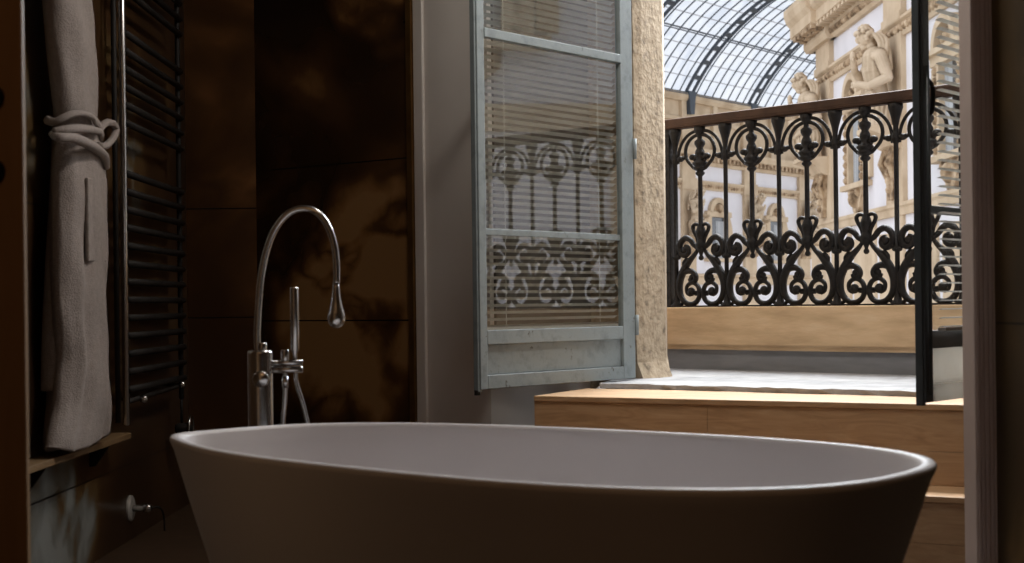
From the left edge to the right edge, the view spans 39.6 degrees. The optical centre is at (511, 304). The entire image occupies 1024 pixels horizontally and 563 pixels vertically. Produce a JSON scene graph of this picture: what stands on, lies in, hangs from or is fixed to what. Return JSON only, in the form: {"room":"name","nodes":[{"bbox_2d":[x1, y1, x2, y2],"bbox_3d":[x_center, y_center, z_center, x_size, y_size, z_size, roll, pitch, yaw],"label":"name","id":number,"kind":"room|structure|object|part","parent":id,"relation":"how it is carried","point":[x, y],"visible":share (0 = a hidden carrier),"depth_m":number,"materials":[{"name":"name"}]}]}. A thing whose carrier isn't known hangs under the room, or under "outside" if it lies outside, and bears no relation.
{"room":"bathroom","nodes":[
{"label":"bathroom","id":0,"kind":"room"},
{"bbox_2d":[0,0,30,562],"bbox_3d":[-1.003,-0.703,2.303,0.412,3.250,0.027,-1,0,0],"label":"trim","id":1,"kind":"structure","parent":0,"point":[14,394],"depth_m":2.30,"materials":[{"name":"brown wood"}]},
{"bbox_2d":[24,0,189,562],"bbox_3d":[-1.604,-0.696,2.605,0.150,3.250,8.410,-1,0,0],"label":"wall","id":2,"kind":"structure","parent":0,"point":[78,514],"depth_m":5.50,"materials":[{"name":"stone"}]},
{"bbox_2d":[29,433,130,490],"bbox_3d":[-1.469,0.528,4.750,0.090,0.100,1.140,-1,0,0],"label":"wall ledge","id":3,"kind":"object","parent":2,"relation":"attached to","point":[38,464],"visible":0.55,"depth_m":4.61,"materials":[{"name":"brown wood"}]},
{"bbox_2d":[126,495,165,530],"bbox_3d":[-1.455,0.832,5.661,0.109,0.163,0.186,-1,0,0],"label":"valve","id":4,"kind":"object","parent":2,"relation":"attached to","point":[131,507],"visible":1,"depth_m":5.61,"materials":[{"name":"metal"}]},
{"bbox_3d":[-1.504,0.803,5.620,0.013,0.104,0.104,-1,0,0],"label":"plate","id":5,"kind":"part","parent":4,"relation":"part of","materials":[{"name":"metal"}]},
{"bbox_2d":[110,0,194,432],"bbox_3d":[-1.469,-0.635,5.766,0.118,2.486,0.971,-1,0,2],"label":"heated towel rail","id":6,"kind":"object","parent":2,"relation":"attached to","point":[171,382],"visible":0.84,"depth_m":5.53,"materials":[{"name":"metal"}]},
{"bbox_3d":[-1.479,-0.717,5.290,0.020,2.310,0.019,-1,0,0],"label":"post","id":7,"kind":"part","parent":6,"relation":"part of","materials":[{"name":"black metal"}]},
{"bbox_3d":[-1.459,-0.712,5.330,0.027,2.332,0.026,-1,0,0],"label":"post","id":8,"kind":"part","parent":6,"relation":"part of","materials":[{"name":"metal"}]},
{"bbox_3d":[-1.459,-0.732,6.220,0.022,2.292,0.021,-1,0,0],"label":"post","id":9,"kind":"part","parent":6,"relation":"part of","materials":[{"name":"black metal"}]},
{"bbox_2d":[94,503,209,562],"bbox_3d":[0.802,0.950,2.850,5.020,0.100,9.100,-1,0,0],"label":"floor","id":10,"kind":"structure","parent":0,"point":[181,542],"depth_m":5.48,"materials":[{"name":"brown wood"}]},
{"bbox_2d":[247,205,344,426],"bbox_3d":[-0.595,0.324,3.847,0.294,1.187,0.130,-1,0,0],"label":"tap","id":11,"kind":"object","parent":10,"relation":"on","point":[260,362],"visible":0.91,"depth_m":3.84,"materials":[{"name":"metal"}]},
{"bbox_3d":[-0.669,0.198,3.801,0.044,0.044,0.038,-1,0,0],"label":"mixer lever","id":12,"kind":"part","parent":11,"relation":"part of","materials":[{"name":"metal"}]},
{"bbox_3d":[-0.676,0.116,3.850,0.025,0.028,0.025,-1,0,0],"label":"diverter knob","id":13,"kind":"part","parent":11,"relation":"part of","materials":[{"name":"metal"}]},
{"bbox_3d":[-0.615,0.136,3.850,0.022,0.030,0.022,-1,0,0],"label":"arm knob","id":14,"kind":"part","parent":11,"relation":"part of","materials":[{"name":"metal"}]},
{"bbox_3d":[-0.613,0.167,3.850,0.092,0.035,0.018,-1,0,0],"label":"arm","id":15,"kind":"part","parent":11,"relation":"part of","materials":[{"name":"metal"}]},
{"bbox_3d":[-0.476,-0.001,3.850,0.049,0.127,0.049,-1,0,0],"label":"drop spout","id":16,"kind":"part","parent":11,"relation":"part of","materials":[{"name":"metal"}]},
{"bbox_2d":[170,422,936,562],"bbox_3d":[-0.004,0.604,3.013,1.790,0.612,0.946,-1,0,41],"label":"bathtub","id":17,"kind":"object","parent":10,"relation":"on","point":[374,492],"visible":1,"depth_m":2.70,"materials":[{"name":"ceramic"}]},
{"bbox_2d":[903,485,964,562],"bbox_3d":[0.951,0.764,5.036,2.150,0.268,0.290,-1,0,27],"label":"wooden step","id":18,"kind":"structure","parent":10,"relation":"on","point":[938,536],"depth_m":4.65,"materials":[{"name":"brown wood"}]},
{"bbox_2d":[534,389,963,486],"bbox_3d":[1.032,0.488,5.415,1.870,0.282,0.500,-1,0,27],"label":"wooden step","id":19,"kind":"structure","parent":18,"relation":"on","point":[934,430],"depth_m":5.19,"materials":[{"name":"brown wood"}]},
{"bbox_2d":[184,0,256,430],"bbox_3d":[-1.354,-0.699,6.735,0.350,3.250,0.150,-1,0,0],"label":"wall","id":20,"kind":"structure","parent":0,"point":[220,144],"depth_m":6.66,"materials":[{"name":"stone"}]},
{"bbox_2d":[254,0,409,424],"bbox_3d":[-0.791,-0.705,6.462,0.948,3.250,0.150,-1,0,35],"label":"wall panel","id":21,"kind":"object","parent":20,"relation":"in","point":[330,75],"depth_m":6.37,"materials":[{"name":"brown stone"}]},
{"bbox_2d":[423,0,589,425],"bbox_3d":[0.018,-0.715,6.422,0.405,3.250,0.980,-1,0,35],"label":"wall","id":22,"kind":"structure","parent":0,"point":[451,397],"depth_m":6.02,"materials":[{"name":"white paint"}]},
{"bbox_2d":[405,0,416,422],"bbox_3d":[-0.435,-0.710,6.127,0.028,3.250,0.026,-1,0,35],"label":"trim","id":23,"kind":"structure","parent":22,"relation":"attached to","point":[408,3],"depth_m":6.12,"materials":[{"name":"brown metal"}]},
{"bbox_2d":[412,0,427,422],"bbox_3d":[-0.395,-0.710,6.112,0.051,3.250,0.024,-1,0,35],"label":"trim","id":24,"kind":"structure","parent":22,"relation":"attached to","point":[417,5],"depth_m":6.10,"materials":[{"name":"paint"}]},
{"bbox_2d":[483,0,617,329],"bbox_3d":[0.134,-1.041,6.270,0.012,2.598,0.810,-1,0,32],"label":"window blind","id":25,"kind":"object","parent":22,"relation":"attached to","point":[509,322],"depth_m":6.24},
{"bbox_2d":[587,0,671,388],"bbox_3d":[0.536,-0.722,6.946,0.490,3.250,1.108,-1,0,0],"label":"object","id":26,"kind":"structure","parent":22,"relation":"attached to","point":[647,22],"depth_m":6.52,"materials":[{"name":"stone"}]},
{"bbox_2d":[596,386,657,389],"bbox_3d":[1.073,0.627,6.239,2.681,0.539,1.272,-1,0,44],"label":"wall","id":27,"kind":"structure","parent":0,"point":[599,386],"depth_m":6.23,"materials":[{"name":"paint"}]},
{"bbox_2d":[469,0,638,395],"bbox_3d":[0.170,-0.796,5.957,0.104,2.292,1.029,-1,0,43],"label":"window leaf","id":28,"kind":"structure","parent":27,"relation":"in","point":[519,355],"depth_m":5.97,"materials":[{"name":"blue paint"}]},
{"bbox_3d":[0.170,-0.877,5.989,0.003,1.930,0.613,-1,0,42],"label":"ladder cord","id":29,"kind":"part","parent":28,"relation":"part of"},
{"bbox_3d":[0.181,0.213,5.927,0.014,0.120,0.875,-1,0,42],"label":"panel","id":30,"kind":"part","parent":28,"relation":"part of","materials":[{"name":"blue paint"}]},
{"bbox_3d":[0.186,0.124,5.921,0.030,0.057,0.875,-1,0,42],"label":"rail","id":31,"kind":"part","parent":28,"relation":"part of","materials":[{"name":"blue paint"}]},
{"bbox_3d":[0.188,0.300,5.921,0.030,0.055,0.875,-1,0,42],"label":"rail","id":32,"kind":"part","parent":28,"relation":"part of","materials":[{"name":"blue paint"}]},
{"bbox_2d":[599,368,915,396],"bbox_3d":[1.398,0.337,6.234,2.506,0.032,1.435,-1,0,35],"label":"window sill","id":33,"kind":"structure","parent":27,"relation":"on","point":[681,379],"depth_m":6.01,"materials":[{"name":"stone"}]},
{"bbox_2d":[667,305,961,374],"bbox_3d":[1.833,0.219,6.570,3.350,0.438,0.340,-1,0,44],"label":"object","id":34,"kind":"object","parent":27,"relation":"attached to","point":[858,339],"visible":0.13,"depth_m":6.79,"materials":[{"name":"stone"}]},
{"bbox_2d":[665,84,961,306],"bbox_3d":[1.886,-0.490,6.398,3.020,0.978,0.080,-1,0,44],"label":"balcony railing","id":35,"kind":"object","parent":34,"relation":"on","point":[896,241],"visible":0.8,"depth_m":6.87,"materials":[{"name":"metal"}]},
{"bbox_3d":[0.820,-0.450,7.436,0.040,0.924,0.051,-1,0,44],"label":"post","id":36,"kind":"part","parent":35,"relation":"part of","materials":[{"name":"metal"}]},
{"bbox_3d":[1.880,-0.952,6.398,3.020,0.054,0.076,-1,0,44],"label":"handrail","id":37,"kind":"part","parent":35,"relation":"part of","materials":[{"name":"wood"}]},
{"bbox_3d":[1.892,-0.005,6.398,3.020,0.008,0.036,-1,0,44],"label":"rail","id":38,"kind":"part","parent":35,"relation":"part of","materials":[{"name":"metal"}]},
{"bbox_2d":[991,0,1023,562],"bbox_3d":[1.274,-0.731,1.050,0.120,3.250,5.100,-1,0,0],"label":"wall","id":39,"kind":"structure","parent":0,"point":[1007,15],"depth_m":3.50,"materials":[{"name":"stone"}]},
{"bbox_2d":[958,0,997,562],"bbox_3d":[1.190,-0.730,3.650,0.056,3.250,0.100,-1,0,0],"label":"trim","id":40,"kind":"structure","parent":39,"relation":"attached to","point":[975,16],"depth_m":3.60,"materials":[{"name":"paint"}]},
{"label":"outside","id":41,"kind":"structure","parent":0,"visible":0},
{"bbox_3d":[10.110,8.937,59.150,100.000,0.200,101.700,-1,0,0],"label":"ground","id":42,"kind":"structure","parent":41,"visible":0},
{"bbox_2d":[664,88,822,305],"bbox_3d":[11.261,0.603,58.272,3.120,16.520,48.001,-1,0,40],"label":"building","id":43,"kind":"structure","parent":42,"relation":"on","point":[765,175],"depth_m":53.50,"materials":[{"name":"beige stone"}]},
{"bbox_2d":[687,188,697,234],"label":"stone statue","id":44,"kind":"object","parent":43,"relation":"on","point":[693,203],"depth_m":50.42,"materials":[{"name":"beige stone"}]},
{"bbox_2d":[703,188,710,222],"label":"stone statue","id":45,"kind":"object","parent":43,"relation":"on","point":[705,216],"depth_m":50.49,"materials":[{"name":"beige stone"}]},
{"bbox_3d":[7.554,-2.478,52.410,0.007,1.530,0.980,-1,0,40],"label":"pane","id":46,"kind":"part","parent":43,"relation":"part of","materials":[{"name":"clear glass"}]},
{"bbox_2d":[715,221,723,257],"bbox_3d":[7.686,-2.404,52.555,0.008,1.380,0.590,-1,0,40],"label":"window","id":47,"kind":"structure","parent":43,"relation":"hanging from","point":[719,225],"depth_m":52.53,"materials":[{"name":"grey glass"}]},
{"bbox_2d":[663,0,815,114],"bbox_3d":[15.337,-9.176,51.513,13.649,4.477,38.981,-1,0,40],"label":"glass roof","id":48,"kind":"structure","parent":43,"relation":"on","point":[691,101],"depth_m":50.69,"materials":[{"name":"glass"},{"name":"iron"}]},
{"bbox_3d":[12.046,-5.418,57.553,0.560,0.580,48.000,-1,0,40],"label":"cornice","id":49,"kind":"part","parent":43,"relation":"part of","materials":[{"name":"beige stone"}]},
{"bbox_2d":[749,193,770,237],"bbox_3d":[9.397,-3.379,53.798,0.663,1.715,0.938,-1,0,40],"label":"stone statue","id":50,"kind":"object","parent":43,"relation":"on","point":[759,200],"visible":0.54,"depth_m":53.67,"materials":[{"name":"beige stone"}]},
{"bbox_3d":[10.288,-2.511,55.677,0.007,1.530,0.980,-1,0,40],"label":"pane","id":51,"kind":"part","parent":43,"relation":"part of","materials":[{"name":"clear glass"}]},
{"bbox_2d":[773,225,777,259],"bbox_3d":[10.420,-2.438,55.821,0.008,1.380,0.590,-1,0,40],"label":"window","id":52,"kind":"structure","parent":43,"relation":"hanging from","point":[775,257],"depth_m":55.69,"materials":[{"name":"grey glass"}]},
{"bbox_2d":[804,199,818,236],"bbox_3d":[12.131,-3.412,57.064,0.663,1.715,0.938,-1,0,40],"label":"stone statue","id":53,"kind":"object","parent":43,"relation":"on","point":[813,206],"visible":0.3,"depth_m":56.94,"materials":[{"name":"beige stone"}]},
{"bbox_2d":[783,0,959,303],"bbox_3d":[9.014,0.640,19.893,3.400,16.500,33.750,-1,0,-1],"label":"building","id":54,"kind":"structure","parent":42,"relation":"on","point":[825,29],"depth_m":30.95,"materials":[{"name":"beige stone"}]},
{"bbox_2d":[787,72,821,155],"bbox_3d":[7.157,-4.670,34.999,0.813,2.120,1.160,-1,0,0],"label":"stone statue","id":55,"kind":"object","parent":54,"relation":"on","point":[808,89],"visible":0.48,"depth_m":34.77,"materials":[{"name":"beige stone"}]},
{"bbox_3d":[8.975,-7.005,19.590,3.929,1.210,33.197,-1,0,0],"label":"cornice","id":56,"kind":"part","parent":54,"relation":"part of","materials":[{"name":"beige stone"}]},
{"bbox_3d":[7.706,-6.535,27.867,0.135,0.143,15.740,-1,0,-1],"label":"egg moulding","id":57,"kind":"part","parent":54,"relation":"part of","materials":[{"name":"beige stone"}]},
{"bbox_2d":[853,110,858,181],"bbox_3d":[7.815,-3.566,31.999,0.008,1.660,1.040,-1,0,-1],"label":"window","id":58,"kind":"structure","parent":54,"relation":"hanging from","point":[855,126],"depth_m":32.30,"materials":[{"name":"glass"}]},
{"bbox_2d":[850,24,892,124],"bbox_3d":[7.271,-4.671,29.000,0.813,2.120,1.160,-1,0,0],"label":"stone statue","id":59,"kind":"object","parent":54,"relation":"on","point":[875,72],"visible":0.73,"depth_m":28.71,"materials":[{"name":"beige stone"}]},
{"bbox_2d":[945,61,953,150],"bbox_3d":[7.939,-3.567,25.500,0.008,1.660,1.040,-1,0,-1],"label":"window","id":60,"kind":"structure","parent":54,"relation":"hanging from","point":[947,139],"depth_m":25.77,"materials":[{"name":"glass"}]},
{"bbox_3d":[7.946,-3.567,25.500,0.007,1.660,1.040,-1,0,-1],"label":"pane","id":61,"kind":"part","parent":54,"relation":"part of","materials":[{"name":"clear glass"}]},
{"bbox_3d":[2.601,-0.747,4.900,1.180,3.250,1.200,-1,0,0],"label":"wall pier","id":62,"kind":"object","parent":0,"visible":0},
{"bbox_2d":[911,0,962,405],"bbox_3d":[1.639,-0.823,4.860,0.084,2.275,1.022,-1,0,42],"label":"window leaf","id":63,"kind":"structure","parent":62,"relation":"attached to","point":[938,353],"depth_m":4.50,"materials":[{"name":"black paint"}]},
{"bbox_3d":[1.320,-0.236,4.498,0.011,1.040,0.011,-1,0,-23],"label":"bolt rod","id":64,"kind":"part","parent":63,"relation":"part of","materials":[{"name":"black paint"}]},
{"bbox_3d":[1.326,-0.660,4.506,0.030,0.121,0.014,-1,0,35],"label":"handle","id":65,"kind":"part","parent":63,"relation":"part of","materials":[{"name":"metal"}]},
{"bbox_3d":[1.624,0.107,4.864,0.030,0.057,0.881,-1,0,42],"label":"rail","id":66,"kind":"part","parent":63,"relation":"part of","materials":[{"name":"black paint"}]},
{"bbox_3d":[1.626,0.278,4.864,0.030,0.055,0.881,-1,0,42],"label":"rail","id":67,"kind":"part","parent":63,"relation":"part of","materials":[{"name":"grey wood"}]},
{"bbox_3d":[1.619,0.193,4.870,0.014,0.115,0.881,-1,0,42],"label":"panel","id":68,"kind":"part","parent":63,"relation":"part of","materials":[{"name":"grey wood"}]},
{"bbox_2d":[935,0,961,326],"bbox_3d":[1.641,-0.894,4.823,0.022,1.922,0.879,-1,0,42],"label":"blind","id":69,"kind":"object","parent":63,"relation":"attached to","point":[939,210],"depth_m":4.56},
{"bbox_3d":[-1.491,-1.216,4.720,0.103,0.077,0.050,-1,0,0],"label":"robe hook","id":70,"kind":"object","parent":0,"visible":0},
{"bbox_2d":[41,0,119,451],"bbox_3d":[-1.430,-0.368,4.654,0.171,1.669,0.619,-1,0,0],"label":"bathrobe","id":71,"kind":"object","parent":70,"relation":"hanging from","point":[75,381],"visible":1,"depth_m":4.55,"materials":[{"name":"fabric"}]}
]}

